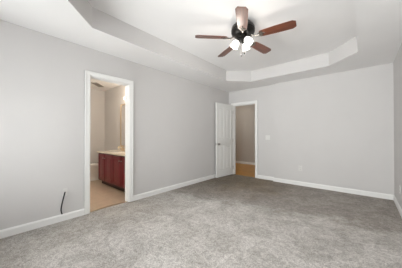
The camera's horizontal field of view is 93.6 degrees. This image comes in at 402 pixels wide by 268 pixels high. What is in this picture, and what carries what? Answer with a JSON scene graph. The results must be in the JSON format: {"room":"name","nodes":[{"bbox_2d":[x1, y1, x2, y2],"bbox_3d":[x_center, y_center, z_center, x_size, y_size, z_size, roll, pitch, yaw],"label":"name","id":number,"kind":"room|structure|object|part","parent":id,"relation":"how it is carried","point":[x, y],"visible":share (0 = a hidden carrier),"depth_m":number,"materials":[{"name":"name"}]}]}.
{"room":"empty bedroom","nodes":[
{"label":"empty bedroom","id":0,"kind":"room"},
{"bbox_2d":[90,89,104,162],"bbox_3d":[-3.542,-0.179,4.716,0.120,2.823,2.370,0,-1,41],"label":"wall","id":1,"kind":"structure","parent":0,"point":[97,116],"depth_m":5.33,"materials":[{"name":"paint"}]},
{"bbox_2d":[91,79,119,90],"bbox_3d":[-2.544,-1.315,3.867,2.514,0.100,2.130,0,-1,41],"label":"ceiling","id":2,"kind":"structure","parent":0,"point":[107,86],"depth_m":4.89,"materials":[{"name":"paint"}]},
{"bbox_2d":[0,20,228,229],"bbox_3d":[-1.036,-0.188,3.591,0.120,2.823,5.831,0,-1,41],"label":"wall","id":3,"kind":"structure","parent":0,"point":[42,76],"depth_m":2.57,"materials":[{"name":"paint"}]},
{"bbox_2d":[62,188,66,196],"bbox_3d":[-1.837,0.787,2.547,0.018,0.105,0.060,0,-1,41],"label":"cable plate","id":4,"kind":"object","parent":3,"relation":"attached to","point":[64,189],"visible":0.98,"depth_m":2.55,"materials":[{"name":"paint"}]},
{"bbox_2d":[60,192,65,213],"bbox_3d":[-1.838,0.924,2.516,0.029,0.290,0.056,0,-1,41],"label":"cable","id":5,"kind":"object","parent":4,"relation":"hanging from","point":[64,192],"visible":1,"depth_m":2.50,"materials":[{"name":"black rubber"}]},
{"bbox_2d":[0,174,215,238],"bbox_3d":[-0.985,1.127,3.537,0.014,0.092,5.591,0,-1,41],"label":"baseboard","id":6,"kind":"structure","parent":3,"relation":"attached to","point":[22,228],"depth_m":2.54,"materials":[{"name":"white paint"}]},
{"bbox_2d":[84,70,132,214],"bbox_3d":[-1.487,0.121,3.061,0.159,2.097,0.757,0,-1,41],"label":"trim","id":7,"kind":"structure","parent":3,"relation":"attached to","point":[128,84],"depth_m":3.11,"materials":[{"name":"white paint"}]},
{"bbox_2d":[216,102,232,177],"bbox_3d":[0.675,0.165,5.302,0.726,2.020,0.139,0,-1,-44],"label":"door","id":8,"kind":"structure","parent":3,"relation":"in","point":[224,112],"depth_m":5.27,"materials":[{"name":"white paint"}]},
{"bbox_3d":[0.554,-0.296,5.207,0.142,0.800,0.029,0,-1,-44],"label":"panel","id":9,"kind":"part","parent":8,"relation":"part of","materials":[{"name":"white paint"}]},
{"bbox_3d":[0.554,0.644,5.199,0.142,0.600,0.029,0,-1,-44],"label":"panel","id":10,"kind":"part","parent":8,"relation":"part of","materials":[{"name":"white paint"}]},
{"bbox_3d":[0.773,-0.294,5.416,0.142,0.800,0.029,0,-1,-44],"label":"panel","id":11,"kind":"part","parent":8,"relation":"part of","materials":[{"name":"white paint"}]},
{"bbox_3d":[0.773,0.646,5.408,0.142,0.600,0.029,0,-1,-44],"label":"panel","id":12,"kind":"part","parent":8,"relation":"part of","materials":[{"name":"white paint"}]},
{"bbox_2d":[104,85,124,150],"bbox_3d":[-1.810,-0.179,4.711,2.514,2.823,0.120,0,-1,41],"label":"wall","id":13,"kind":"structure","parent":0,"point":[114,97],"depth_m":5.12,"materials":[{"name":"paint"}]},
{"bbox_2d":[120,104,124,146],"bbox_3d":[-1.559,-0.220,4.401,1.320,1.070,0.021,0,-1,41],"label":"wall mirror","id":14,"kind":"object","parent":13,"relation":"attached to","point":[122,106],"visible":0.29,"depth_m":4.76,"materials":[{"name":"beige mirror"}]},
{"bbox_2d":[0,163,401,267],"bbox_3d":[-0.066,1.203,4.123,6.312,0.050,7.680,0,-1,41],"label":"floor","id":15,"kind":"structure","parent":0,"point":[233,220],"depth_m":2.25,"materials":[{"name":"grey carpet"}]},
{"bbox_2d":[90,162,98,180],"bbox_3d":[-2.732,0.829,4.945,0.420,0.710,0.695,0,-1,41],"label":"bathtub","id":16,"kind":"object","parent":15,"relation":"on","point":[94,165],"visible":0.19,"depth_m":4.79,"materials":[{"name":"ceramic"}]},
{"bbox_2d":[90,201,126,211],"bbox_3d":[-1.489,1.169,3.054,0.050,0.008,0.601,0,-1,41],"label":"trim","id":17,"kind":"structure","parent":15,"relation":"on","point":[123,201],"depth_m":3.03,"materials":[{"name":"gold metal"}]},
{"bbox_2d":[98,153,124,191],"bbox_3d":[-1.696,0.809,4.169,1.624,0.738,0.536,0,-1,41],"label":"vanity cabinet","id":18,"kind":"object","parent":15,"relation":"on","point":[111,168],"visible":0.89,"depth_m":4.04,"materials":[{"name":"red wood"}]},
{"bbox_3d":[-2.315,0.766,4.397,0.334,0.598,0.018,0,-1,41],"label":"cabinet door","id":19,"kind":"part","parent":18,"relation":"part of","materials":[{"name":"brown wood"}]},
{"bbox_3d":[-2.036,0.764,4.158,0.353,0.598,0.018,0,-1,41],"label":"cabinet door","id":20,"kind":"part","parent":18,"relation":"part of","materials":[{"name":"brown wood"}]},
{"bbox_2d":[97,147,124,156],"bbox_3d":[-1.697,0.385,4.178,1.645,0.110,0.527,0,-1,41],"label":"countertop","id":21,"kind":"structure","parent":18,"relation":"on","point":[118,152],"depth_m":4.19,"materials":[{"name":"stone"}]},
{"bbox_3d":[-1.743,0.762,3.905,0.373,0.598,0.018,0,-1,41],"label":"cabinet door","id":22,"kind":"part","parent":18,"relation":"part of","materials":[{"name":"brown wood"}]},
{"bbox_3d":[-1.443,0.760,3.648,0.369,0.598,0.018,0,-1,41],"label":"cabinet door","id":23,"kind":"part","parent":18,"relation":"part of","materials":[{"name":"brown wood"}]},
{"bbox_2d":[0,0,401,91],"bbox_3d":[0.328,-1.442,2.428,3.478,0.333,5.591,0,-1,41],"label":"ceiling","id":24,"kind":"structure","parent":0,"point":[329,36],"depth_m":2.63,"materials":[{"name":"paint"}]},
{"bbox_2d":[195,6,296,56],"bbox_3d":[0.615,-1.291,2.607,1.266,0.473,1.266,0,-1,41],"label":"ceiling fan","id":25,"kind":"object","parent":24,"relation":"hanging from","point":[243,29],"visible":1,"depth_m":2.50,"materials":[{"name":"brown wood"}]},
{"bbox_3d":[0.137,-1.320,2.572,0.435,0.034,0.138,0,0,-4],"label":"blade","id":26,"kind":"part","parent":25,"relation":"part of","materials":[{"name":"brown wood"}]},
{"bbox_3d":[0.411,-1.316,3.014,0.138,0.034,0.435,0,0,-22],"label":"blade","id":27,"kind":"part","parent":25,"relation":"part of","materials":[{"name":"brown wood"}]},
{"bbox_3d":[0.463,-1.238,2.611,0.117,0.120,0.114,0,-1,41],"label":"lamp shade","id":28,"kind":"part","parent":25,"relation":"part of","materials":[{"name":"white glass"}]},
{"bbox_3d":[0.473,-1.323,2.175,0.138,0.034,0.435,0,0,14],"label":"blade","id":29,"kind":"part","parent":25,"relation":"part of","materials":[{"name":"brown wood"}]},
{"bbox_3d":[0.642,-1.237,2.697,0.110,0.120,0.119,0,-1,41],"label":"lamp shade","id":30,"kind":"part","parent":25,"relation":"part of","materials":[{"name":"white glass"}]},
{"bbox_3d":[0.625,-1.238,2.499,0.118,0.120,0.112,0,-1,41],"label":"lamp shade","id":31,"kind":"part","parent":25,"relation":"part of","materials":[{"name":"white glass"}]},
{"bbox_3d":[0.916,-1.317,2.891,0.435,0.034,0.138,0,-1,-40],"label":"blade","id":32,"kind":"part","parent":25,"relation":"part of","materials":[{"name":"brown wood"}]},
{"bbox_3d":[0.955,-1.321,2.372,0.435,0.034,0.138,0,-1,32],"label":"blade","id":33,"kind":"part","parent":25,"relation":"part of","materials":[{"name":"brown wood"}]},
{"bbox_2d":[236,104,254,163],"bbox_3d":[1.753,-0.156,7.714,4.640,2.823,0.120,0,-1,41],"label":"wall","id":34,"kind":"structure","parent":0,"point":[245,115],"depth_m":7.60,"materials":[{"name":"paint"}]},
{"bbox_2d":[236,161,254,164],"bbox_3d":[1.709,1.159,7.652,4.400,0.092,0.014,0,-1,41],"label":"baseboard","id":35,"kind":"structure","parent":34,"relation":"attached to","point":[241,162],"depth_m":7.58,"materials":[{"name":"white paint"}]},
{"bbox_2d":[229,63,393,194],"bbox_3d":[2.213,-0.181,4.518,3.598,2.823,0.188,0,-1,41],"label":"wall","id":36,"kind":"structure","parent":0,"point":[338,127],"depth_m":3.95,"materials":[{"name":"paint"}]},
{"bbox_2d":[231,100,257,177],"bbox_3d":[1.251,0.139,5.385,0.827,2.097,0.159,0,-1,41],"label":"trim","id":37,"kind":"structure","parent":36,"relation":"attached to","point":[255,102],"depth_m":5.26,"materials":[{"name":"white paint"}]},
{"bbox_2d":[258,175,393,199],"bbox_3d":[2.471,1.132,4.197,2.562,0.092,0.082,0,-1,41],"label":"baseboard","id":38,"kind":"structure","parent":36,"relation":"attached to","point":[320,186],"depth_m":3.92,"materials":[{"name":"white paint"}]},
{"bbox_2d":[393,43,401,208],"bbox_3d":[1.630,-0.207,1.173,0.120,2.823,5.643,0,-1,41],"label":"wall","id":39,"kind":"structure","parent":0,"point":[397,64],"depth_m":2.94,"materials":[{"name":"paint"}]},
{"bbox_2d":[393,195,401,217],"bbox_3d":[1.619,1.109,1.252,0.014,0.092,5.523,0,-1,41],"label":"baseboard","id":40,"kind":"structure","parent":39,"relation":"attached to","point":[394,197],"depth_m":2.94,"materials":[{"name":"white paint"}]}
]}

